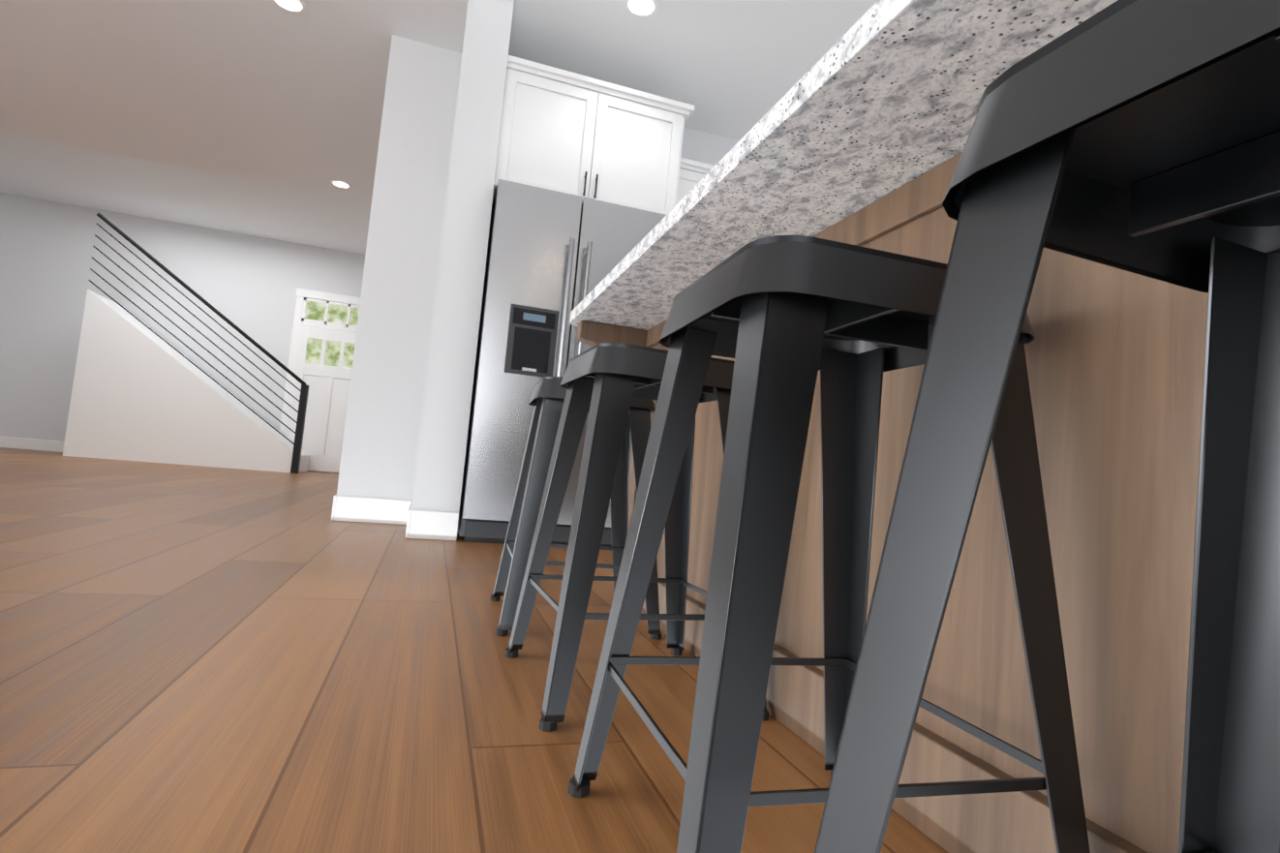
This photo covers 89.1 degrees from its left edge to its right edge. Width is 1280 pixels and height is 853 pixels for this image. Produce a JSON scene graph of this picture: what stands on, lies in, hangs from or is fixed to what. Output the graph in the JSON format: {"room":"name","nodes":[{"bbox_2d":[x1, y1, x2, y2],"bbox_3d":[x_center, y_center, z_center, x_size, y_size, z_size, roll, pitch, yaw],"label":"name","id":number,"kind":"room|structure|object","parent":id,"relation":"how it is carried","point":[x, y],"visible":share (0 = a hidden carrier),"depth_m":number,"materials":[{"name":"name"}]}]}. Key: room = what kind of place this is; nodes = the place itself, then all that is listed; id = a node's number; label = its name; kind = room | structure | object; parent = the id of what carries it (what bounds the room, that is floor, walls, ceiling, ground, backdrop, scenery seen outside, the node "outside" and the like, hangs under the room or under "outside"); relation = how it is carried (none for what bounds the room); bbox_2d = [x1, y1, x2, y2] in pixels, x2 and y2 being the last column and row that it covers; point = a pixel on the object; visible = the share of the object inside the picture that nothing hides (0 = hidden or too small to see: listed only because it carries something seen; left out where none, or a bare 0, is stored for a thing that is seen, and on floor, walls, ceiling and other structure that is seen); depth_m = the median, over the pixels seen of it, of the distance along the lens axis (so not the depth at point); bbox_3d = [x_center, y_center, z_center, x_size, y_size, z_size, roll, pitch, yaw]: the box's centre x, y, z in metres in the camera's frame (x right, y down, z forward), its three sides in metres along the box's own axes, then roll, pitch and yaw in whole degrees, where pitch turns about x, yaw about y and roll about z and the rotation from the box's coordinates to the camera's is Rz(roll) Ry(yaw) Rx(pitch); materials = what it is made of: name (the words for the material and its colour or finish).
{"room":"kitchen","nodes":[
{"label":"kitchen","id":0,"kind":"room"},
{"bbox_2d":[0,192,365,473],"bbox_3d":[-5.806,-1.155,8.879,5.250,3.300,0.120,6,-4,-17],"label":"wall","id":1,"kind":"structure","parent":0,"point":[248,285],"depth_m":8.60,"materials":[{"name":"white paint"}]},
{"bbox_2d":[279,287,360,472],"bbox_3d":[-4.401,-0.627,9.186,1.120,2.540,0.108,6,-4,-17],"label":"front door","id":2,"kind":"structure","parent":1,"relation":"in","point":[320,357],"depth_m":9.18,"materials":[{"name":"white wood"}]},
{"bbox_2d":[336,0,514,512],"bbox_3d":[-1.191,-0.832,3.545,0.620,2.750,0.860,6,-4,-17],"label":"wall","id":3,"kind":"structure","parent":0,"point":[410,396],"depth_m":3.58,"materials":[{"name":"white paint"}]},
{"bbox_2d":[0,436,458,541],"bbox_3d":[-1.887,0.319,2.026,8.890,0.135,15.200,6,-4,-17],"label":"baseboard","id":4,"kind":"structure","parent":3,"relation":"attached to","point":[432,525],"depth_m":3.52,"materials":[{"name":"white"}]},
{"bbox_2d":[0,0,878,254],"bbox_3d":[-1.569,-2.614,2.244,9.010,0.550,15.200,6,-4,-17],"label":"ceiling","id":5,"kind":"structure","parent":0,"point":[260,118],"depth_m":4.23,"materials":[{"name":"white paint"}]},
{"bbox_2d":[272,0,305,13],"bbox_3d":[-1.888,-2.277,3.499,0.165,0.007,0.130,6,-4,-17],"label":"recessed light","id":6,"kind":"object","parent":5,"relation":"in","point":[292,6],"depth_m":3.51,"materials":[{"name":"white plastic"}]},
{"bbox_2d":[330,180,351,188],"bbox_3d":[-2.698,-2.188,5.859,0.169,0.007,0.177,6,-4,-17],"label":"recessed light","id":7,"kind":"object","parent":5,"relation":"in","point":[338,183],"depth_m":5.86,"materials":[{"name":"white plastic"}]},
{"bbox_2d":[624,0,658,17],"bbox_3d":[0.003,-2.124,3.282,0.167,0.007,0.148,6,-4,-17],"label":"recessed light","id":8,"kind":"object","parent":5,"relation":"in","point":[642,8],"depth_m":3.29,"materials":[{"name":"white plastic"}]},
{"bbox_2d":[0,447,947,852],"bbox_3d":[-1.542,0.462,2.236,9.700,0.060,15.400,6,-4,-17],"label":"floor","id":9,"kind":"structure","parent":0,"point":[211,660],"depth_m":1.08,"materials":[{"name":"brown wood"}]},
{"bbox_2d":[62,213,309,473],"bbox_3d":[-5.481,-0.946,8.339,2.453,2.868,0.990,6,-4,-17],"label":"stairs","id":10,"kind":"structure","parent":9,"relation":"on","point":[141,391],"depth_m":7.76,"materials":[{"name":"white paint"}]},
{"bbox_2d":[457,179,666,547],"bbox_3d":[-0.429,-0.269,3.616,0.955,1.775,0.867,6,-4,-17],"label":"fridge","id":11,"kind":"object","parent":9,"relation":"on","point":[554,259],"visible":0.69,"depth_m":3.20,"materials":[{"name":"grey metal"}]},
{"bbox_2d":[490,376,661,639],"bbox_3d":[-0.164,0.205,1.784,0.408,0.631,0.408,6,-4,-14],"label":"stool","id":12,"kind":"object","parent":9,"relation":"on","point":[547,398],"visible":0.65,"depth_m":1.64,"materials":[{"name":"metal"},{"name":"rubber"}]},
{"bbox_2d":[504,342,768,731],"bbox_3d":[-0.002,0.185,1.279,0.408,0.631,0.408,6,-4,-19],"label":"stool","id":13,"kind":"object","parent":9,"relation":"on","point":[606,381],"visible":0.73,"depth_m":1.14,"materials":[{"name":"metal"},{"name":"rubber"}]},
{"bbox_2d":[567,234,1090,852],"bbox_3d":[0.183,0.164,0.714,0.408,0.631,0.408,6,-4,-15],"label":"stool","id":14,"kind":"object","parent":9,"relation":"on","point":[782,320],"visible":0.88,"depth_m":0.59,"materials":[{"name":"metal"},{"name":"rubber"}]},
{"bbox_2d":[573,0,1208,852],"bbox_3d":[0.507,0.101,1.204,0.884,0.877,2.228,6,-4,-17],"label":"kitchen island","id":15,"kind":"object","parent":9,"relation":"on","point":[858,134],"depth_m":0.72,"materials":[{"name":"wood"}]},
{"bbox_2d":[569,0,925,325],"bbox_3d":[0.546,-0.354,1.234,0.930,0.037,2.280,6,-4,-17],"label":"island countertop","id":16,"kind":"structure","parent":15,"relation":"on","point":[882,18],"depth_m":0.86,"materials":[{"name":"white stone"}]},
{"bbox_2d":[814,0,1279,852],"bbox_3d":[0.330,0.145,0.257,0.408,0.631,0.408,7,-4,-20],"label":"stool","id":17,"kind":"object","parent":9,"relation":"on","point":[1138,136],"visible":1,"depth_m":0.35,"materials":[{"name":"metal"},{"name":"rubber"}]},
{"bbox_2d":[681,126,738,165],"bbox_3d":[0.618,-0.711,5.190,3.820,3.050,1.420,6,-4,-17],"label":"wall","id":18,"kind":"structure","parent":0,"point":[706,148],"depth_m":4.43,"materials":[{"name":"white paint"}]},
{"bbox_2d":[491,59,685,214],"bbox_3d":[-0.352,-1.495,3.812,0.988,0.652,0.668,6,-4,-17],"label":"upper cabinet","id":19,"kind":"object","parent":18,"relation":"attached to","point":[565,132],"depth_m":3.49,"materials":[{"name":"white wood"}]},
{"bbox_2d":[677,159,712,203],"bbox_3d":[0.269,-1.127,4.164,0.443,0.937,0.348,6,-4,-17],"label":"upper cabinet","id":20,"kind":"object","parent":18,"relation":"attached to","point":[691,173],"depth_m":4.01,"materials":[{"name":"white wood"}]}
]}

